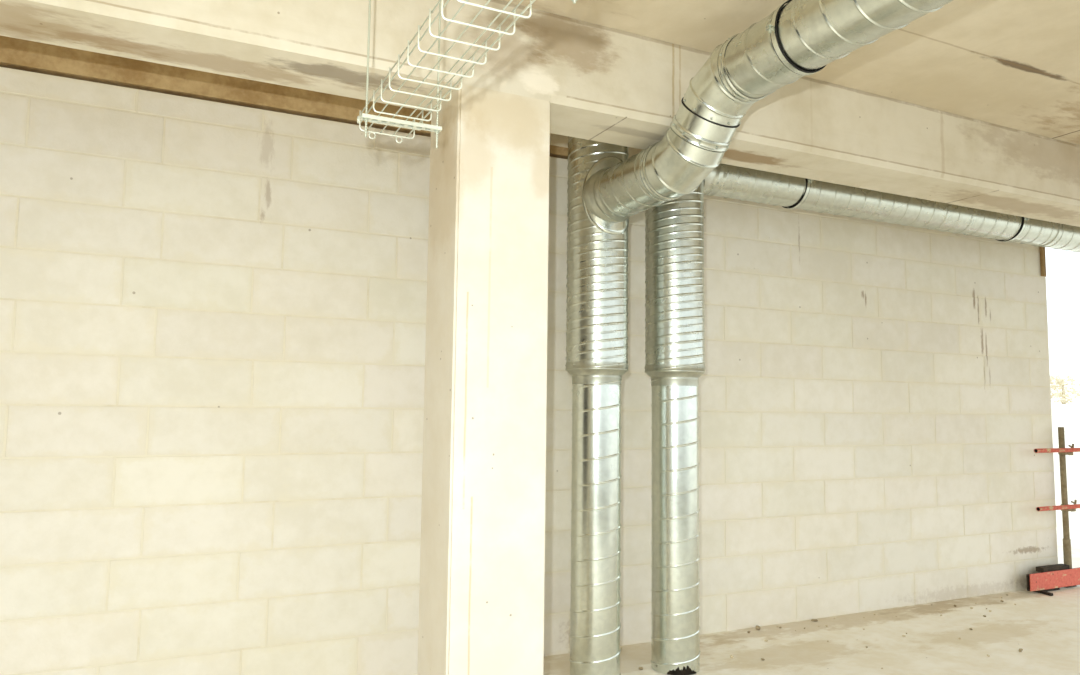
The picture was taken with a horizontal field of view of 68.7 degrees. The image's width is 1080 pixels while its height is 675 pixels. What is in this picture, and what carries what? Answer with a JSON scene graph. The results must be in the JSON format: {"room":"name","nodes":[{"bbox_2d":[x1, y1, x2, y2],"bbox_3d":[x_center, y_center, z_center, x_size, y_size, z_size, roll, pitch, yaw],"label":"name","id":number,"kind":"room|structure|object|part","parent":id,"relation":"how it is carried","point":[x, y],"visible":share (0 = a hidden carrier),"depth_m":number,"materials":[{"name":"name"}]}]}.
{"room":"building construction site","nodes":[
{"label":"building construction site","id":0,"kind":"room"},
{"bbox_2d":[0,67,1057,674],"bbox_3d":[-1.404,0.323,4.371,13.252,3.125,0.201,3,-5,-25],"label":"wall","id":1,"kind":"structure","parent":0,"point":[213,314],"depth_m":4.40,"materials":[{"name":"beige concrete"}]},
{"bbox_2d":[0,35,567,158],"bbox_3d":[0.756,-1.221,5.534,18.000,0.154,0.196,3,-5,-25],"label":"trim","id":2,"kind":"structure","parent":1,"relation":"attached to","point":[15,53],"depth_m":4.19,"materials":[{"name":"brown wood"}]},
{"bbox_2d":[550,133,642,157],"bbox_3d":[0.215,-1.280,5.163,1.200,0.095,0.011,3,-5,-25],"label":"trim","id":3,"kind":"structure","parent":1,"relation":"attached to","point":[555,139],"depth_m":5.12,"materials":[{"name":"brown wood"}]},
{"bbox_2d":[1039,247,1045,276],"bbox_3d":[4.601,-0.740,7.212,0.078,0.365,0.028,3,-5,-25],"label":"wall bracket","id":4,"kind":"object","parent":1,"relation":"attached to","point":[1042,249],"visible":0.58,"depth_m":7.20,"materials":[{"name":"brown wood"}]},
{"bbox_2d":[416,533,1079,674],"bbox_3d":[1.476,1.968,3.667,18.000,0.200,6.800,3,-5,-25],"label":"floor","id":5,"kind":"structure","parent":0,"point":[1046,628],"depth_m":5.17,"materials":[{"name":"concrete"}]},
{"bbox_2d":[417,84,549,674],"bbox_3d":[-0.251,0.382,3.519,0.436,2.891,0.400,3,-5,-25],"label":"concrete pillar","id":6,"kind":"structure","parent":5,"relation":"on","point":[482,549],"depth_m":3.36,"materials":[{"name":"beige concrete"}]},
{"bbox_2d":[0,0,1079,226],"bbox_3d":[1.306,-1.183,4.376,18.000,0.413,0.371,3,-5,-25],"label":"concrete beam","id":7,"kind":"structure","parent":6,"relation":"on","point":[599,83],"depth_m":3.63,"materials":[{"name":"beige concrete"}]},
{"bbox_2d":[565,136,628,674],"bbox_3d":[0.327,0.272,4.550,0.378,3.297,0.381,3,-5,-25],"label":"duct riser","id":8,"kind":"object","parent":5,"relation":"on","point":[597,248],"visible":0.73,"depth_m":4.41,"materials":[{"name":"silver metal"}]},
{"bbox_3d":[0.400,-0.804,4.516,0.314,0.450,0.090,3,-5,-25],"label":"saddle plate","id":9,"kind":"part","parent":8,"relation":"part of","materials":[{"name":"silver metal"}]},
{"bbox_2d":[644,180,704,674],"bbox_3d":[0.817,0.298,4.784,0.378,3.297,0.378,3,-5,-25],"label":"duct riser","id":10,"kind":"object","parent":5,"relation":"on","point":[674,229],"visible":0.8,"depth_m":4.64,"materials":[{"name":"metal"}]},
{"bbox_2d":[1032,588,1059,595],"bbox_3d":[4.328,2.152,6.727,0.310,0.020,0.235,3,-5,-25],"label":"iron","id":11,"kind":"object","parent":5,"relation":"on","point":[1045,592],"visible":0.53,"depth_m":6.67,"materials":[{"name":"black metal"}]},
{"bbox_2d":[1026,564,1079,591],"bbox_3d":[5.423,2.112,7.284,2.960,0.174,0.085,3,-5,-25],"label":"board","id":12,"kind":"object","parent":5,"relation":"on","point":[1056,575],"visible":1,"depth_m":6.75,"materials":[{"name":"red paint"}]},
{"bbox_2d":[1058,427,1076,587],"bbox_3d":[4.664,1.494,7.015,0.181,1.391,0.111,3,-5,-25],"label":"post","id":13,"kind":"object","parent":5,"relation":"on","point":[1067,556],"visible":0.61,"depth_m":6.98,"materials":[{"name":"metal"}]},
{"bbox_2d":[1034,448,1079,452],"bbox_3d":[5.516,1.037,7.366,2.825,0.037,0.037,3,-5,-25],"label":"guard rail","id":14,"kind":"object","parent":13,"relation":"attached to","point":[1042,450],"visible":1,"depth_m":6.85,"materials":[{"name":"red metal"}]},
{"bbox_2d":[1036,504,1079,510],"bbox_3d":[5.510,1.527,7.324,2.825,0.037,0.037,3,-5,-25],"label":"guard rail","id":15,"kind":"object","parent":13,"relation":"attached to","point":[1073,506],"visible":1,"depth_m":6.82,"materials":[{"name":"red metal"}]},
{"bbox_2d":[500,0,1079,144],"bbox_3d":[1.800,-1.596,3.383,18.000,0.250,5.500,3,-5,-25],"label":"ceiling","id":16,"kind":"structure","parent":0,"point":[1014,64],"depth_m":3.90,"materials":[{"name":"concrete"}]},
{"bbox_2d":[365,0,370,136],"bbox_3d":[-0.571,-1.110,2.650,0.008,0.899,0.008,3,-5,-25],"label":"rod","id":17,"kind":"object","parent":16,"relation":"hanging from","point":[369,11],"visible":1,"depth_m":2.63,"materials":[{"name":"silver metal"}]},
{"bbox_2d":[360,113,441,133],"bbox_3d":[-0.467,-0.721,2.669,0.275,0.020,0.031,3,-5,-25],"label":"support bar","id":18,"kind":"object","parent":17,"relation":"hanging from","point":[366,117],"visible":1,"depth_m":2.66,"materials":[{"name":"silver metal"}]},
{"bbox_2d":[357,0,535,142],"bbox_3d":[0.126,-0.857,1.416,0.205,0.093,3.155,3,-5,-25],"label":"cable tray","id":19,"kind":"object","parent":18,"relation":"on","point":[501,33],"visible":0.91,"depth_m":2.24,"materials":[{"name":"silver metal"}]},
{"bbox_2d":[436,1,440,148],"bbox_3d":[-0.350,-1.099,2.755,0.008,0.899,0.008,3,-5,-25],"label":"rod","id":20,"kind":"object","parent":16,"relation":"hanging from","point":[439,27],"visible":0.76,"depth_m":2.74,"materials":[{"name":"silver metal"}]},
{"bbox_2d":[765,0,825,74],"bbox_3d":[1.055,-1.275,3.183,0.363,0.439,0.033,3,-5,-25],"label":"clamp","id":21,"kind":"object","parent":16,"relation":"hanging from","point":[771,28],"visible":0.64,"depth_m":3.12,"materials":[{"name":"silver metal"}]},
{"bbox_2d":[583,0,953,222],"bbox_3d":[1.329,-1.103,2.588,0.317,0.608,4.348,3,-5,-25],"label":"duct","id":22,"kind":"object","parent":21,"relation":"hanging from","point":[741,71],"visible":0.98,"depth_m":3.44,"materials":[{"name":"silver metal"}]},
{"bbox_2d":[782,178,813,208],"bbox_3d":[1.700,-1.085,5.318,0.033,0.438,0.358,3,-5,-25],"label":"clamp","id":23,"kind":"object","parent":16,"relation":"hanging from","point":[809,181],"visible":0.34,"depth_m":5.20,"materials":[{"name":"silver metal"}]},
{"bbox_2d":[704,163,1079,251],"bbox_3d":[4.026,-0.893,6.420,6.875,0.304,0.304,3,-5,-25],"label":"duct","id":24,"kind":"object","parent":23,"relation":"hanging from","point":[725,181],"visible":0.53,"depth_m":5.53,"materials":[{"name":"silver metal"}]},
{"bbox_2d":[995,217,1028,241],"bbox_3d":[3.702,-0.979,6.272,0.033,0.438,0.358,3,-5,-25],"label":"clamp","id":25,"kind":"object","parent":16,"relation":"hanging from","point":[1025,219],"visible":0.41,"depth_m":6.15,"materials":[{"name":"silver metal"}]},
{"label":"outside","id":26,"kind":"structure","parent":0,"visible":0},
{"bbox_2d":[1052,431,1079,534],"bbox_3d":[64.617,7.739,58.232,152.700,0.150,230.000,3,-5,-25],"label":"ground","id":27,"kind":"structure","parent":26,"point":[1071,437],"depth_m":21.89,"materials":[{"name":"white"}]},
{"bbox_2d":[1051,404,1079,431],"bbox_3d":[47.281,9.324,97.605,110.000,2.940,44.000,3,-5,-25],"label":"bank","id":28,"kind":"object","parent":27,"relation":"on","point":[1067,416],"depth_m":79.19,"materials":[{"name":"white"}]},
{"bbox_2d":[1050,374,1075,403],"bbox_3d":[57.908,5.810,87.813,4.394,3.458,2.934,3,-5,-25],"label":"tree","id":29,"kind":"object","parent":28,"relation":"on","point":[1060,381],"visible":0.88,"depth_m":87.33,"materials":[{"name":"beige plant"}]},
{"bbox_2d":[1072,382,1079,400],"bbox_3d":[63.409,6.125,92.340,5.124,3.627,4.067,3,-5,-25],"label":"tree","id":30,"kind":"object","parent":28,"relation":"on","point":[1078,394],"visible":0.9,"depth_m":93.28,"materials":[{"name":"beige plant"}]}
]}

